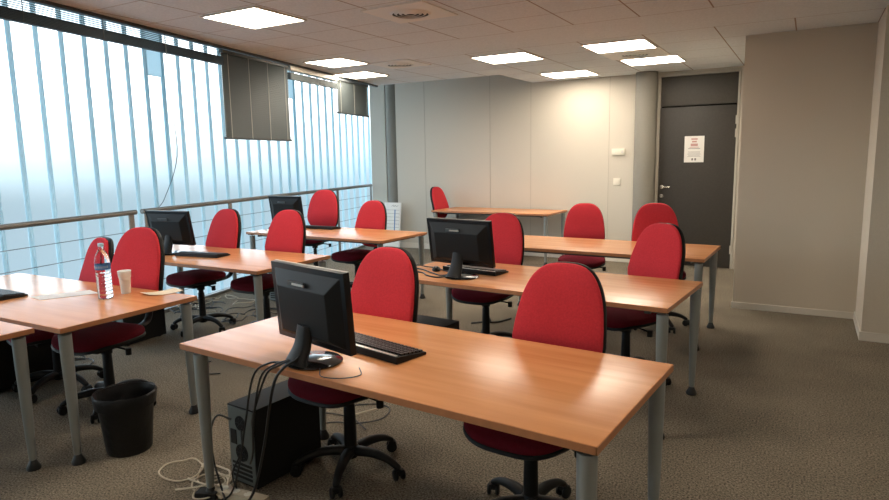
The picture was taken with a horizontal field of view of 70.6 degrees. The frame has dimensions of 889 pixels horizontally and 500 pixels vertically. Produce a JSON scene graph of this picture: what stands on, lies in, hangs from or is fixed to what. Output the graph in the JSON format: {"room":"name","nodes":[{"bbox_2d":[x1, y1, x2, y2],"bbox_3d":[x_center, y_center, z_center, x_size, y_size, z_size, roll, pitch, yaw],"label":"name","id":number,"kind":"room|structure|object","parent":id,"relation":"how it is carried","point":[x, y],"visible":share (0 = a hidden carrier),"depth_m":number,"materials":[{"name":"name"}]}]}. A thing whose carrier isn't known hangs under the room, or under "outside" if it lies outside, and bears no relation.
{"room":"computer lab","nodes":[
{"label":"computer lab","id":0,"kind":"room"},
{"bbox_2d":[0,0,165,289],"bbox_3d":[-4.210,0.298,3.886,0.038,4.720,6.838,2,9,17],"label":"window","id":1,"kind":"structure","parent":0,"point":[76,133],"depth_m":5.95,"materials":[{"name":"clear glass"}]},
{"bbox_2d":[143,30,177,292],"bbox_3d":[-3.196,-0.213,7.236,0.040,4.720,0.262,2,9,17],"label":"window","id":2,"kind":"structure","parent":0,"point":[153,63],"depth_m":7.08,"materials":[{"name":"clear glass"}]},
{"bbox_2d":[158,34,291,296],"bbox_3d":[-2.777,-0.421,8.599,0.038,4.720,2.646,2,9,17],"label":"window","id":3,"kind":"structure","parent":0,"point":[210,166],"depth_m":7.93,"materials":[{"name":"clear glass"}]},
{"bbox_2d":[287,70,297,195],"bbox_3d":[-2.367,-0.629,9.965,0.040,4.720,0.262,2,9,17],"label":"window","id":4,"kind":"structure","parent":0,"point":[292,159],"depth_m":9.84,"materials":[{"name":"clear glass"}]},
{"bbox_2d":[292,71,372,254],"bbox_3d":[-1.834,-0.893,11.700,0.038,4.720,3.432,2,9,17],"label":"window","id":5,"kind":"structure","parent":0,"point":[333,149],"depth_m":11.08,"materials":[{"name":"clear glass"}]},
{"bbox_2d":[369,85,387,204],"bbox_3d":[-0.570,-1.735,11.774,0.680,3.120,1.750,4,10,30],"label":"wall pier","id":6,"kind":"object","parent":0,"point":[376,94],"visible":0.04,"depth_m":11.07,"materials":[{"name":"grey paint"}]},
{"bbox_2d":[385,84,397,202],"bbox_3d":[-0.866,-1.627,11.070,0.300,3.120,0.300,4,10,30],"label":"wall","id":7,"kind":"structure","parent":0,"point":[390,112],"depth_m":10.91,"materials":[{"name":"grey paint"}]},
{"bbox_2d":[0,246,888,499],"bbox_3d":[0.421,0.966,4.873,10.598,0.250,13.300,4,10,30],"label":"floor","id":8,"kind":"structure","parent":0,"point":[785,406],"depth_m":3.61,"materials":[{"name":"carpet"}]},
{"bbox_2d":[0,321,41,471],"bbox_3d":[-2.950,0.767,3.227,1.603,0.740,0.829,4,10,29],"label":"desk","id":9,"kind":"object","parent":8,"relation":"on","point":[16,333],"visible":1,"depth_m":3.15,"materials":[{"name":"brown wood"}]},
{"bbox_2d":[0,340,52,391],"bbox_3d":[-3.054,0.748,4.468,0.190,0.420,0.424,4,10,30],"label":"computer tower","id":10,"kind":"object","parent":8,"relation":"on","point":[39,358],"visible":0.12,"depth_m":4.39,"materials":[{"name":"black metal"}]},
{"bbox_2d":[6,237,113,402],"bbox_3d":[-2.643,0.451,4.371,0.596,1.022,0.683,6,11,42],"label":"office chair","id":11,"kind":"object","parent":8,"relation":"on","point":[39,338],"visible":0.38,"depth_m":4.34,"materials":[{"name":"red fabric"}]},
{"bbox_2d":[8,329,55,342],"bbox_3d":[-2.714,0.540,4.305,0.470,0.093,0.454,6,11,42],"label":"seat cushion","id":12,"kind":"object","parent":11,"relation":"on","point":[39,336],"depth_m":4.09,"materials":[{"name":"red fabric"}]},
{"bbox_2d":[79,237,108,282],"bbox_3d":[-2.495,0.187,4.506,0.428,0.544,0.141,6,11,42],"label":"cushion","id":13,"kind":"object","parent":11,"relation":"on","point":[87,274],"depth_m":4.50,"materials":[{"name":"red fabric"}]},
{"bbox_2d":[0,210,137,273],"bbox_3d":[-3.782,0.530,3.705,0.071,1.098,5.260,2,9,17],"label":"railing","id":14,"kind":"object","parent":8,"relation":"on","point":[130,213],"visible":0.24,"depth_m":5.37,"materials":[{"name":"silver metal"}]},
{"bbox_2d":[0,273,197,465],"bbox_3d":[-2.559,0.648,3.993,1.952,0.740,0.829,4,10,28],"label":"desk","id":15,"kind":"object","parent":8,"relation":"on","point":[63,316],"visible":0.8,"depth_m":3.61,"materials":[{"name":"brown wood"}]},
{"bbox_2d":[0,289,27,300],"bbox_3d":[-2.833,0.268,3.951,0.456,0.033,0.170,4,10,30],"label":"keyboard","id":16,"kind":"object","parent":15,"relation":"on","point":[5,294],"visible":1,"depth_m":3.86,"materials":[{"name":"black plastic"}]},
{"bbox_2d":[32,290,96,299],"bbox_3d":[-2.365,0.280,3.913,0.360,0.001,0.148,-7,10,-34],"label":"printed sheet","id":17,"kind":"object","parent":15,"relation":"on","point":[77,293],"visible":0.96,"depth_m":3.91,"materials":[{"name":"white paper"}]},
{"bbox_2d":[94,243,112,299],"bbox_3d":[-2.052,0.126,3.776,0.088,0.337,0.088,4,10,30],"label":"water bottle","id":18,"kind":"object","parent":15,"relation":"on","point":[102,265],"visible":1,"depth_m":3.75,"materials":[{"name":"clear plastic"}]},
{"bbox_2d":[117,269,130,293],"bbox_3d":[-2.003,0.199,3.941,0.081,0.143,0.081,4,10,30],"label":"paper cup","id":19,"kind":"object","parent":15,"relation":"on","point":[124,276],"visible":1,"depth_m":3.92,"materials":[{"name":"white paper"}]},
{"bbox_2d":[140,288,182,294],"bbox_3d":[-1.764,0.263,3.922,0.219,0.011,0.132,-8,11,-39],"label":"folded napkin","id":20,"kind":"object","parent":15,"relation":"on","point":[172,290],"visible":1,"depth_m":3.93,"materials":[{"name":"beige paper"}]},
{"bbox_2d":[51,227,164,423],"bbox_3d":[-2.123,0.444,4.024,0.560,1.119,0.703,0,8,9],"label":"office chair","id":21,"kind":"object","parent":8,"relation":"on","point":[140,250],"visible":0.55,"depth_m":4.10,"materials":[{"name":"red fabric"}]},
{"bbox_2d":[51,322,144,352],"bbox_3d":[-2.165,0.530,3.948,0.470,0.093,0.454,2,9,21],"label":"seat cushion","id":22,"kind":"object","parent":21,"relation":"on","point":[94,339],"depth_m":3.82,"materials":[{"name":"red fabric"}]},
{"bbox_2d":[111,227,160,290],"bbox_3d":[-2.051,0.125,4.206,0.428,0.544,0.141,2,9,21],"label":"cushion","id":23,"kind":"object","parent":21,"relation":"on","point":[138,250],"depth_m":4.16,"materials":[{"name":"red fabric"}]},
{"bbox_2d":[91,380,156,457],"bbox_3d":[-1.727,0.922,3.420,0.320,0.336,0.315,4,10,30],"label":"waste bin","id":24,"kind":"object","parent":8,"relation":"on","point":[125,410],"visible":1,"depth_m":3.33,"materials":[{"name":"black plastic"}]},
{"bbox_2d":[112,309,165,345],"bbox_3d":[-2.703,0.587,5.524,0.190,0.420,0.424,3,9,26],"label":"computer tower","id":25,"kind":"object","parent":8,"relation":"on","point":[156,327],"visible":0.16,"depth_m":5.56,"materials":[{"name":"black metal"}]},
{"bbox_2d":[158,458,221,498],"bbox_3d":[-1.202,1.114,3.096,0.529,0.026,0.207,4,10,30],"label":"cable","id":26,"kind":"object","parent":8,"relation":"on","point":[202,464],"visible":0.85,"depth_m":3.14,"materials":[{"name":"beige plastic"}]},
{"bbox_2d":[166,209,240,336],"bbox_3d":[-2.209,0.190,5.835,0.589,1.096,0.724,4,10,32],"label":"office chair","id":27,"kind":"object","parent":8,"relation":"on","point":[224,231],"visible":0.8,"depth_m":5.85,"materials":[{"name":"red fabric"}]},
{"bbox_2d":[166,269,225,285],"bbox_3d":[-2.281,0.240,5.780,0.470,0.093,0.454,4,10,32],"label":"seat cushion","id":28,"kind":"object","parent":27,"relation":"on","point":[196,277],"depth_m":5.64,"materials":[{"name":"red fabric"}]},
{"bbox_2d":[206,209,237,248],"bbox_3d":[-2.108,-0.117,6.017,0.428,0.544,0.141,4,10,32],"label":"chair backrest","id":29,"kind":"object","parent":27,"relation":"on","point":[223,230],"depth_m":5.97,"materials":[{"name":"red fabric"}]},
{"bbox_2d":[195,487,217,499],"bbox_3d":[-1.101,1.135,2.925,0.100,0.035,0.060,0,8,7],"label":"power adapter","id":30,"kind":"object","parent":8,"relation":"on","point":[201,492],"visible":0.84,"depth_m":2.90,"materials":[{"name":"black plastic"}]},
{"bbox_2d":[212,414,231,499],"bbox_3d":[-1.054,0.965,2.919,0.110,0.361,0.170,-1,8,-2],"label":"cable","id":31,"kind":"object","parent":8,"relation":"on","point":[221,415],"visible":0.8,"depth_m":2.95,"materials":[{"name":"black plastic"}]},
{"bbox_2d":[170,298,276,324],"bbox_3d":[-2.259,0.624,6.503,1.124,0.041,0.668,4,10,30],"label":"cable tangle","id":32,"kind":"object","parent":8,"relation":"on","point":[209,307],"visible":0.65,"depth_m":6.51,"materials":[{"name":"black plastic"}]},
{"bbox_2d":[215,483,269,499],"bbox_3d":[-0.944,1.134,2.897,0.300,0.042,0.056,3,9,24],"label":"power strip","id":33,"kind":"object","parent":8,"relation":"on","point":[237,494],"visible":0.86,"depth_m":2.88,"materials":[{"name":"beige plastic"}]},
{"bbox_2d":[165,244,329,321],"bbox_3d":[-2.020,0.412,5.532,1.952,0.740,0.829,4,10,30],"label":"desk","id":34,"kind":"object","parent":8,"relation":"on","point":[256,263],"visible":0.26,"depth_m":5.17,"materials":[{"name":"brown wood"}]},
{"bbox_2d":[145,210,195,255],"bbox_3d":[-2.422,-0.158,5.583,0.500,0.393,0.231,3,9,24],"label":"monitor","id":35,"kind":"object","parent":34,"relation":"on","point":[175,227],"visible":0.75,"depth_m":5.50,"materials":[{"name":"black plastic"}]},
{"bbox_2d":[175,251,229,257],"bbox_3d":[-2.102,0.033,5.462,0.456,0.033,0.170,2,9,22],"label":"keyboard","id":36,"kind":"object","parent":34,"relation":"on","point":[181,253],"visible":1,"depth_m":5.40,"materials":[{"name":"black plastic"}]},
{"bbox_2d":[140,184,371,292],"bbox_3d":[-2.139,-0.259,8.873,0.071,1.098,5.540,2,9,17],"label":"railing","id":37,"kind":"object","parent":8,"relation":"on","point":[229,202],"visible":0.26,"depth_m":7.77,"materials":[{"name":"silver metal"}]},
{"bbox_2d":[164,244,364,312],"bbox_3d":[-3.135,0.747,5.913,0.065,0.065,11.750,2,9,17],"label":"trim","id":38,"kind":"structure","parent":8,"relation":"on","point":[222,291],"depth_m":7.34,"materials":[{"name":"silver metal"}]},
{"bbox_2d":[230,210,305,323],"bbox_3d":[-1.548,0.217,5.566,0.593,1.099,0.678,3,9,27],"label":"office chair","id":39,"kind":"object","parent":8,"relation":"on","point":[287,229],"visible":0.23,"depth_m":5.64,"materials":[{"name":"red fabric"}]},
{"bbox_2d":[230,273,273,291],"bbox_3d":[-1.589,0.270,5.474,0.470,0.093,0.454,3,9,27],"label":"seat cushion","id":40,"kind":"object","parent":39,"relation":"on","point":[246,283],"depth_m":5.31,"materials":[{"name":"red fabric"}]},
{"bbox_2d":[265,210,302,252],"bbox_3d":[-1.441,-0.089,5.725,0.428,0.544,0.141,3,9,27],"label":"chair backrest","id":41,"kind":"object","parent":39,"relation":"on","point":[285,233],"depth_m":5.68,"materials":[{"name":"red fabric"}]},
{"bbox_2d":[227,379,320,488],"bbox_3d":[-0.848,0.912,3.160,0.190,0.400,0.424,5,10,34],"label":"computer tower","id":42,"kind":"object","parent":8,"relation":"on","point":[294,425],"visible":0.83,"depth_m":3.04,"materials":[{"name":"black metal"}]},
{"bbox_2d":[235,416,243,430],"bbox_3d":[-0.967,0.821,2.970,0.075,0.075,0.004,5,10,34],"label":"fan grille","id":43,"kind":"object","parent":42,"relation":"attached to","point":[239,421],"depth_m":2.97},
{"bbox_2d":[236,444,247,461],"bbox_3d":[-0.965,0.967,2.992,0.087,0.087,0.004,5,10,34],"label":"fan grille","id":44,"kind":"object","parent":42,"relation":"attached to","point":[244,458],"depth_m":2.99,"materials":[{"name":"black plastic"}]},
{"bbox_2d":[305,190,338,265],"bbox_3d":[-1.668,-0.180,8.084,0.561,1.152,0.699,1,9,14],"label":"office chair","id":45,"kind":"object","parent":8,"relation":"on","point":[323,210],"visible":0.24,"depth_m":8.22,"materials":[{"name":"red fabric"}]},
{"bbox_2d":[307,190,337,225],"bbox_3d":[-1.591,-0.516,8.268,0.428,0.544,0.141,1,9,14],"label":"cushion","id":46,"kind":"object","parent":45,"relation":"on","point":[323,206],"depth_m":8.23,"materials":[{"name":"red fabric"}]},
{"bbox_2d":[246,227,426,298],"bbox_3d":[-1.233,0.163,7.131,1.952,0.740,0.829,4,10,32],"label":"desk","id":47,"kind":"object","parent":8,"relation":"on","point":[378,237],"visible":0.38,"depth_m":6.86,"materials":[{"name":"brown wood"}]},
{"bbox_2d":[268,196,303,219],"bbox_3d":[-1.857,-0.439,7.405,0.480,0.399,0.231,3,9,28],"label":"monitor","id":48,"kind":"object","parent":47,"relation":"on","point":[277,203],"visible":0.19,"depth_m":7.33,"materials":[{"name":"black plastic"}]},
{"bbox_2d":[287,246,418,499],"bbox_3d":[-0.428,0.563,3.131,0.562,1.084,0.703,3,9,25],"label":"office chair","id":49,"kind":"object","parent":8,"relation":"on","point":[386,281],"visible":0.73,"depth_m":3.18,"materials":[{"name":"red fabric"}]},
{"bbox_2d":[288,377,362,403],"bbox_3d":[-0.495,0.620,3.069,0.470,0.093,0.454,4,10,33],"label":"seat cushion","id":50,"kind":"object","parent":49,"relation":"on","point":[302,391],"depth_m":2.88,"materials":[{"name":"red fabric"}]},
{"bbox_2d":[351,247,414,321],"bbox_3d":[-0.318,0.263,3.302,0.428,0.544,0.141,4,10,33],"label":"cushion","id":51,"kind":"object","parent":49,"relation":"on","point":[384,281],"depth_m":3.26,"materials":[{"name":"red fabric"}]},
{"bbox_2d":[331,200,386,287],"bbox_3d":[-0.987,-0.023,7.268,0.574,1.059,0.675,3,9,27],"label":"office chair","id":52,"kind":"object","parent":8,"relation":"on","point":[372,214],"visible":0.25,"depth_m":7.33,"materials":[{"name":"red fabric"}]},
{"bbox_2d":[331,249,371,260],"bbox_3d":[-1.026,0.050,7.180,0.470,0.093,0.454,4,10,30],"label":"seat cushion","id":53,"kind":"object","parent":52,"relation":"on","point":[351,254],"depth_m":7.03,"materials":[{"name":"red fabric"}]},
{"bbox_2d":[355,201,384,246],"bbox_3d":[-0.863,-0.308,7.422,0.428,0.544,0.141,4,10,30],"label":"cushion","id":54,"kind":"object","parent":52,"relation":"on","point":[371,215],"depth_m":7.39,"materials":[{"name":"red fabric"}]},
{"bbox_2d":[383,202,400,246],"bbox_3d":[-0.903,-0.419,10.863,0.340,0.797,0.103,4,10,30],"label":"board","id":55,"kind":"object","parent":8,"relation":"on","point":[393,210],"visible":0.73,"depth_m":10.83,"materials":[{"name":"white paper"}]},
{"bbox_2d":[179,313,673,499],"bbox_3d":[-0.147,0.797,2.686,1.952,0.740,0.829,5,10,34],"label":"desk","id":56,"kind":"object","parent":8,"relation":"on","point":[578,400],"visible":0.81,"depth_m":2.37,"materials":[{"name":"brown wood"}]},
{"bbox_2d":[271,259,356,370],"bbox_3d":[-0.532,0.258,2.511,0.487,0.399,0.231,7,11,43],"label":"monitor","id":57,"kind":"object","parent":56,"relation":"on","point":[314,303],"visible":0.92,"depth_m":2.44,"materials":[{"name":"black plastic"}]},
{"bbox_2d":[215,361,278,499],"bbox_3d":[-0.845,0.788,2.668,0.584,0.778,0.124,4,10,32],"label":"cable","id":58,"kind":"object","parent":57,"relation":"hanging from","point":[271,362],"visible":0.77,"depth_m":2.61,"materials":[{"name":"black plastic"}]},
{"bbox_2d":[249,359,287,463],"bbox_3d":[-0.792,0.714,2.676,0.140,0.657,0.518,-9,11,-43],"label":"cable","id":59,"kind":"object","parent":57,"relation":"hanging from","point":[279,362],"visible":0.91,"depth_m":2.53,"materials":[{"name":"black plastic"}]},
{"bbox_2d":[251,359,289,426],"bbox_3d":[-0.776,0.617,2.653,0.138,0.477,0.499,-9,11,-42],"label":"cable","id":60,"kind":"object","parent":57,"relation":"hanging from","point":[286,361],"visible":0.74,"depth_m":2.47,"materials":[{"name":"black plastic"}]},
{"bbox_2d":[248,356,298,499],"bbox_3d":[-0.752,0.782,2.590,0.430,0.788,0.118,4,10,33],"label":"cable","id":61,"kind":"object","parent":57,"relation":"hanging from","point":[296,358],"visible":1,"depth_m":2.48,"materials":[{"name":"black plastic"}]},
{"bbox_2d":[355,332,425,364],"bbox_3d":[-0.301,0.408,2.694,0.456,0.033,0.170,6,11,42],"label":"keyboard","id":62,"kind":"object","parent":56,"relation":"on","point":[388,351],"visible":0.78,"depth_m":2.60,"materials":[{"name":"black plastic"}]},
{"bbox_2d":[417,314,458,329],"bbox_3d":[-0.121,0.698,4.528,0.424,0.400,0.190,5,10,34],"label":"computer tower","id":63,"kind":"object","parent":8,"relation":"on","point":[435,321],"visible":0.02,"depth_m":4.44,"materials":[{"name":"black metal"}]},
{"bbox_2d":[430,187,448,217],"bbox_3d":[0.122,-0.468,10.072,0.683,1.084,0.593,4,10,30],"label":"office chair","id":64,"kind":"object","parent":8,"relation":"on","point":[437,196],"visible":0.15,"depth_m":10.07,"materials":[{"name":"red fabric"}]},
{"bbox_2d":[451,213,523,337],"bbox_3d":[0.345,0.264,5.087,0.580,1.077,0.713,3,9,28],"label":"office chair","id":65,"kind":"object","parent":8,"relation":"on","point":[507,228],"visible":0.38,"depth_m":5.15,"materials":[{"name":"red fabric"}]},
{"bbox_2d":[451,288,509,302],"bbox_3d":[0.314,0.324,5.015,0.470,0.093,0.454,3,9,28],"label":"seat cushion","id":66,"kind":"object","parent":65,"relation":"on","point":[459,295],"depth_m":4.83,"materials":[{"name":"red fabric"}]},
{"bbox_2d":[486,213,522,264],"bbox_3d":[0.467,-0.034,5.263,0.428,0.544,0.141,3,9,28],"label":"cushion","id":67,"kind":"object","parent":65,"relation":"on","point":[507,229],"depth_m":5.20,"materials":[{"name":"red fabric"}]},
{"bbox_2d":[431,207,566,265],"bbox_3d":[0.822,-0.242,9.633,1.933,0.740,0.763,4,10,31],"label":"desk","id":68,"kind":"object","parent":8,"relation":"on","point":[541,213],"visible":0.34,"depth_m":9.39,"materials":[{"name":"brown wood"}]},
{"bbox_2d":[463,261,606,499],"bbox_3d":[0.404,0.626,2.656,0.579,1.069,0.674,5,10,35],"label":"office chair","id":69,"kind":"object","parent":8,"relation":"on","point":[563,304],"visible":0.45,"depth_m":2.73,"materials":[{"name":"red fabric"}]},
{"bbox_2d":[464,422,563,455],"bbox_3d":[0.340,0.692,2.581,0.470,0.093,0.454,4,10,33],"label":"seat cushion","id":70,"kind":"object","parent":69,"relation":"on","point":[487,439],"depth_m":2.40,"materials":[{"name":"red fabric"}]},
{"bbox_2d":[512,263,603,352],"bbox_3d":[0.518,0.335,2.814,0.428,0.544,0.141,4,10,33],"label":"cushion","id":71,"kind":"object","parent":69,"relation":"on","point":[561,304],"depth_m":2.77,"materials":[{"name":"red fabric"}]},
{"bbox_2d":[417,262,702,439],"bbox_3d":[0.606,0.555,4.244,1.952,0.740,0.829,5,10,34],"label":"desk","id":72,"kind":"object","parent":8,"relation":"on","point":[649,295],"visible":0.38,"depth_m":3.97,"materials":[{"name":"brown wood"}]},
{"bbox_2d":[427,217,495,279],"bbox_3d":[0.111,-0.011,4.244,0.530,0.404,0.231,6,11,39],"label":"monitor","id":73,"kind":"object","parent":72,"relation":"on","point":[457,242],"visible":1,"depth_m":4.18,"materials":[{"name":"black plastic"}]},
{"bbox_2d":[443,265,508,275],"bbox_3d":[0.219,0.135,4.486,0.456,0.033,0.170,6,11,38],"label":"keyboard","id":74,"kind":"object","parent":72,"relation":"on","point":[467,269],"visible":0.69,"depth_m":4.39,"materials":[{"name":"black plastic"}]},
{"bbox_2d":[558,203,605,270],"bbox_3d":[1.423,0.060,6.481,0.585,1.037,0.714,1,9,16],"label":"office chair","id":75,"kind":"object","parent":8,"relation":"on","point":[583,220],"visible":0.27,"depth_m":6.63,"materials":[{"name":"red fabric"}]},
{"bbox_2d":[558,255,604,267],"bbox_3d":[1.399,0.096,6.404,0.470,0.093,0.454,1,9,16],"label":"seat cushion","id":76,"kind":"object","parent":75,"relation":"on","point":[592,262],"depth_m":6.24,"materials":[{"name":"red fabric"}]},
{"bbox_2d":[564,203,604,238],"bbox_3d":[1.487,-0.221,6.684,0.428,0.544,0.141,1,9,16],"label":"cushion","id":77,"kind":"object","parent":75,"relation":"on","point":[583,220],"depth_m":6.65,"materials":[{"name":"red fabric"}]},
{"bbox_2d":[489,235,720,350],"bbox_3d":[1.388,0.322,5.735,1.952,0.740,0.829,4,10,31],"label":"desk","id":78,"kind":"object","parent":8,"relation":"on","point":[699,254],"visible":0.42,"depth_m":5.53,"materials":[{"name":"brown wood"}]},
{"bbox_2d":[606,223,685,385],"bbox_3d":[1.285,0.365,4.338,0.698,1.064,0.560,-5,9,-26],"label":"office chair","id":79,"kind":"object","parent":8,"relation":"on","point":[659,251],"visible":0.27,"depth_m":4.30,"materials":[{"name":"red fabric"}]},
{"bbox_2d":[606,307,657,327],"bbox_3d":[1.215,0.432,4.277,0.454,0.093,0.470,-6,10,-32],"label":"seat cushion","id":80,"kind":"object","parent":79,"relation":"on","point":[616,317],"depth_m":4.09,"materials":[{"name":"red fabric"}]},
{"bbox_2d":[628,223,681,278],"bbox_3d":[1.492,0.088,4.412,0.141,0.544,0.428,-6,10,-32],"label":"cushion","id":81,"kind":"object","parent":79,"relation":"on","point":[657,252],"depth_m":4.37,"materials":[{"name":"red fabric"}]},
{"bbox_2d":[631,203,689,333],"bbox_3d":[1.942,0.139,5.713,0.585,1.089,0.676,2,9,18],"label":"office chair","id":82,"kind":"object","parent":8,"relation":"on","point":[648,214],"visible":0.3,"depth_m":5.88,"materials":[{"name":"red fabric"}]},
{"bbox_2d":[632,203,677,240],"bbox_3d":[1.980,-0.165,5.900,0.428,0.544,0.141,1,9,14],"label":"cushion","id":83,"kind":"object","parent":82,"relation":"on","point":[648,214],"depth_m":5.89,"materials":[{"name":"red fabric"}]},
{"bbox_2d":[47,0,888,85],"bbox_3d":[0.696,-1.867,3.448,9.033,0.480,11.900,4,10,30],"label":"ceiling","id":84,"kind":"structure","parent":0,"point":[707,34],"depth_m":5.42,"materials":[{"name":"tile"}]},
{"bbox_2d":[26,0,377,86],"bbox_3d":[-2.599,-1.741,4.547,0.042,0.075,10.470,2,9,17],"label":"trim","id":85,"kind":"structure","parent":84,"relation":"attached to","point":[44,2],"depth_m":5.32,"materials":[{"name":"grey metal"}]},
{"bbox_2d":[0,0,223,64],"bbox_3d":[-3.131,-1.369,2.859,0.048,0.160,6.660,2,9,17],"label":"raised blind","id":86,"kind":"object","parent":85,"relation":"hanging from","point":[6,13],"visible":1,"depth_m":4.65,"materials":[{"name":"grey fabric"}]},
{"bbox_2d":[158,37,177,207],"bbox_3d":[-2.594,-1.101,5.827,0.081,1.493,1.097,-6,10,-33],"label":"pull cord","id":87,"kind":"object","parent":86,"relation":"hanging from","point":[164,37],"visible":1,"depth_m":5.40,"materials":[{"name":"fabric"}]},
{"bbox_2d":[219,49,291,140],"bbox_3d":[-1.950,-1.580,6.597,0.041,0.843,1.200,2,9,17],"label":"blind","id":88,"kind":"object","parent":85,"relation":"hanging from","point":[255,90],"visible":1,"depth_m":6.52,"materials":[{"name":"grey fabric"}]},
{"bbox_2d":[287,65,337,88],"bbox_3d":[-1.591,-2.106,7.681,0.055,0.160,1.170,2,9,17],"label":"raised blind","id":89,"kind":"object","parent":85,"relation":"hanging from","point":[291,76],"visible":0.94,"depth_m":7.59,"materials":[{"name":"grey"}]},
{"bbox_2d":[337,78,368,116],"bbox_3d":[-1.266,-2.101,8.723,0.040,0.455,0.970,2,9,17],"label":"blind","id":90,"kind":"object","parent":85,"relation":"hanging from","point":[352,96],"visible":0.94,"depth_m":8.69,"materials":[{"name":"grey fabric"}]},
{"bbox_2d":[199,6,306,29],"bbox_3d":[-1.467,-1.786,4.846,0.580,0.012,0.550,4,10,30],"label":"recessed light","id":91,"kind":"object","parent":84,"relation":"in","point":[252,17],"visible":1,"depth_m":4.82,"materials":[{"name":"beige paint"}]},
{"bbox_2d":[303,57,369,67],"bbox_3d":[-1.226,-2.127,7.141,0.540,0.012,0.530,4,10,30],"label":"recessed light","id":92,"kind":"object","parent":84,"relation":"in","point":[337,62],"visible":1,"depth_m":7.12,"materials":[{"name":"beige paint"}]},
{"bbox_2d":[306,59,365,66],"bbox_3d":[-1.226,-2.129,7.141,0.508,0.007,0.498,4,10,30],"label":"diffuser","id":93,"kind":"object","parent":92,"relation":"attached to","point":[322,62],"depth_m":7.12,"materials":[{"name":"white plastic"}]},
{"bbox_2d":[333,71,389,78],"bbox_3d":[-1.098,-2.289,8.221,0.570,0.012,0.510,4,10,30],"label":"recessed light","id":94,"kind":"object","parent":84,"relation":"in","point":[360,74],"visible":0.94,"depth_m":8.21,"materials":[{"name":"beige paint"}]},
{"bbox_2d":[370,59,430,68],"bbox_3d":[-0.524,-2.166,7.344,0.550,0.020,0.530,4,10,30],"label":"ceiling vent","id":95,"kind":"object","parent":84,"relation":"in","point":[403,63],"visible":1,"depth_m":7.29,"materials":[{"name":"white metal"}]},
{"bbox_2d":[360,0,457,23],"bbox_3d":[-0.258,-1.790,4.759,0.540,0.020,0.530,4,10,30],"label":"ceiling vent","id":96,"kind":"object","parent":84,"relation":"in","point":[420,10],"visible":1,"depth_m":4.71,"materials":[{"name":"white metal"}]},
{"bbox_2d":[470,51,544,63],"bbox_3d":[0.709,-2.144,7.020,0.650,0.012,0.600,4,10,30],"label":"recessed light","id":97,"kind":"object","parent":84,"relation":"in","point":[521,56],"visible":1,"depth_m":6.99,"materials":[{"name":"beige paint"}]},
{"bbox_2d":[539,69,599,78],"bbox_3d":[1.692,-2.380,8.506,0.650,0.012,0.610,4,10,30],"label":"recessed light","id":98,"kind":"object","parent":84,"relation":"in","point":[573,73],"visible":1,"depth_m":8.48,"materials":[{"name":"beige paint"}]},
{"bbox_2d":[580,38,657,53],"bbox_3d":[1.782,-2.069,6.382,0.630,0.012,0.600,4,10,30],"label":"recessed light","id":99,"kind":"object","parent":84,"relation":"in","point":[640,43],"visible":1,"depth_m":6.35,"materials":[{"name":"beige paint"}]},
{"bbox_2d":[600,47,670,59],"bbox_3d":[2.093,-2.147,6.906,0.640,0.020,0.600,4,10,30],"label":"ceiling vent","id":100,"kind":"object","parent":84,"relation":"in","point":[653,52],"visible":1,"depth_m":6.87,"materials":[{"name":"white metal"}]},
{"bbox_2d":[619,54,685,65],"bbox_3d":[2.451,-2.229,7.391,0.650,0.012,0.580,4,10,30],"label":"recessed light","id":101,"kind":"object","parent":84,"relation":"in","point":[673,58],"visible":0.99,"depth_m":7.38,"materials":[{"name":"beige paint"}]},
{"bbox_2d":[395,66,743,268],"bbox_3d":[1.697,-1.454,9.589,5.650,3.120,0.300,4,10,30],"label":"wall","id":102,"kind":"structure","parent":0,"point":[555,138],"depth_m":9.71,"materials":[{"name":"grey paint"}]},
{"bbox_2d":[400,242,629,261],"bbox_3d":[0.956,0.020,10.070,4.060,0.090,0.013,4,10,30],"label":"baseboard","id":103,"kind":"structure","parent":102,"relation":"attached to","point":[402,244],"depth_m":9.81,"materials":[{"name":"beige"}]},
{"bbox_2d":[424,76,610,234],"bbox_3d":[1.019,-1.518,9.799,3.106,3.030,0.004,4,10,30],"label":"trim","id":104,"kind":"structure","parent":102,"relation":"attached to","point":[489,76],"depth_m":9.79,"materials":[{"name":"beige"}]},
{"bbox_2d":[654,68,741,268],"bbox_3d":[3.435,-1.086,8.601,1.055,2.620,0.355,4,10,30],"label":"door","id":105,"kind":"structure","parent":102,"relation":"in","point":[701,196],"depth_m":8.46,"materials":[{"name":"grey paint"}]},
{"bbox_2d":[684,136,704,161],"bbox_3d":[3.367,-1.360,8.475,0.250,0.350,0.002,4,10,30],"label":"paper notice","id":106,"kind":"object","parent":105,"relation":"attached to","point":[694,145],"visible":1,"depth_m":8.47,"materials":[{"name":"white paper"}]},
{"bbox_2d":[632,71,657,226],"bbox_3d":[2.765,-1.098,8.695,0.290,2.640,0.290,4,10,30],"label":"column","id":107,"kind":"structure","parent":0,"point":[646,93],"depth_m":8.53,"materials":[{"name":"grey paint"}]},
{"bbox_2d":[733,22,877,315],"bbox_3d":[5.244,-0.795,6.337,3.900,2.640,2.700,4,10,30],"label":"wall","id":108,"kind":"structure","parent":0,"point":[808,94],"depth_m":5.87,"materials":[{"name":"grey paint"}]},
{"bbox_2d":[731,301,853,318],"bbox_3d":[3.339,0.579,6.080,1.038,0.062,0.012,4,10,30],"label":"baseboard","id":109,"kind":"structure","parent":108,"relation":"attached to","point":[785,309],"depth_m":6.06,"materials":[{"name":"beige"}]},
{"bbox_2d":[855,5,888,333],"bbox_3d":[4.830,-0.532,4.598,2.860,2.640,0.759,4,10,30],"label":"wall pier","id":110,"kind":"object","parent":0,"point":[872,300],"visible":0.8,"depth_m":5.05,"materials":[{"name":"grey paint"}]},
{"bbox_2d":[853,311,888,343],"bbox_3d":[4.841,0.738,4.777,2.873,0.075,0.760,4,10,30],"label":"baseboard","id":111,"kind":"object","parent":110,"relation":"attached to","point":[863,336],"visible":1,"depth_m":5.13,"materials":[{"name":"beige"}]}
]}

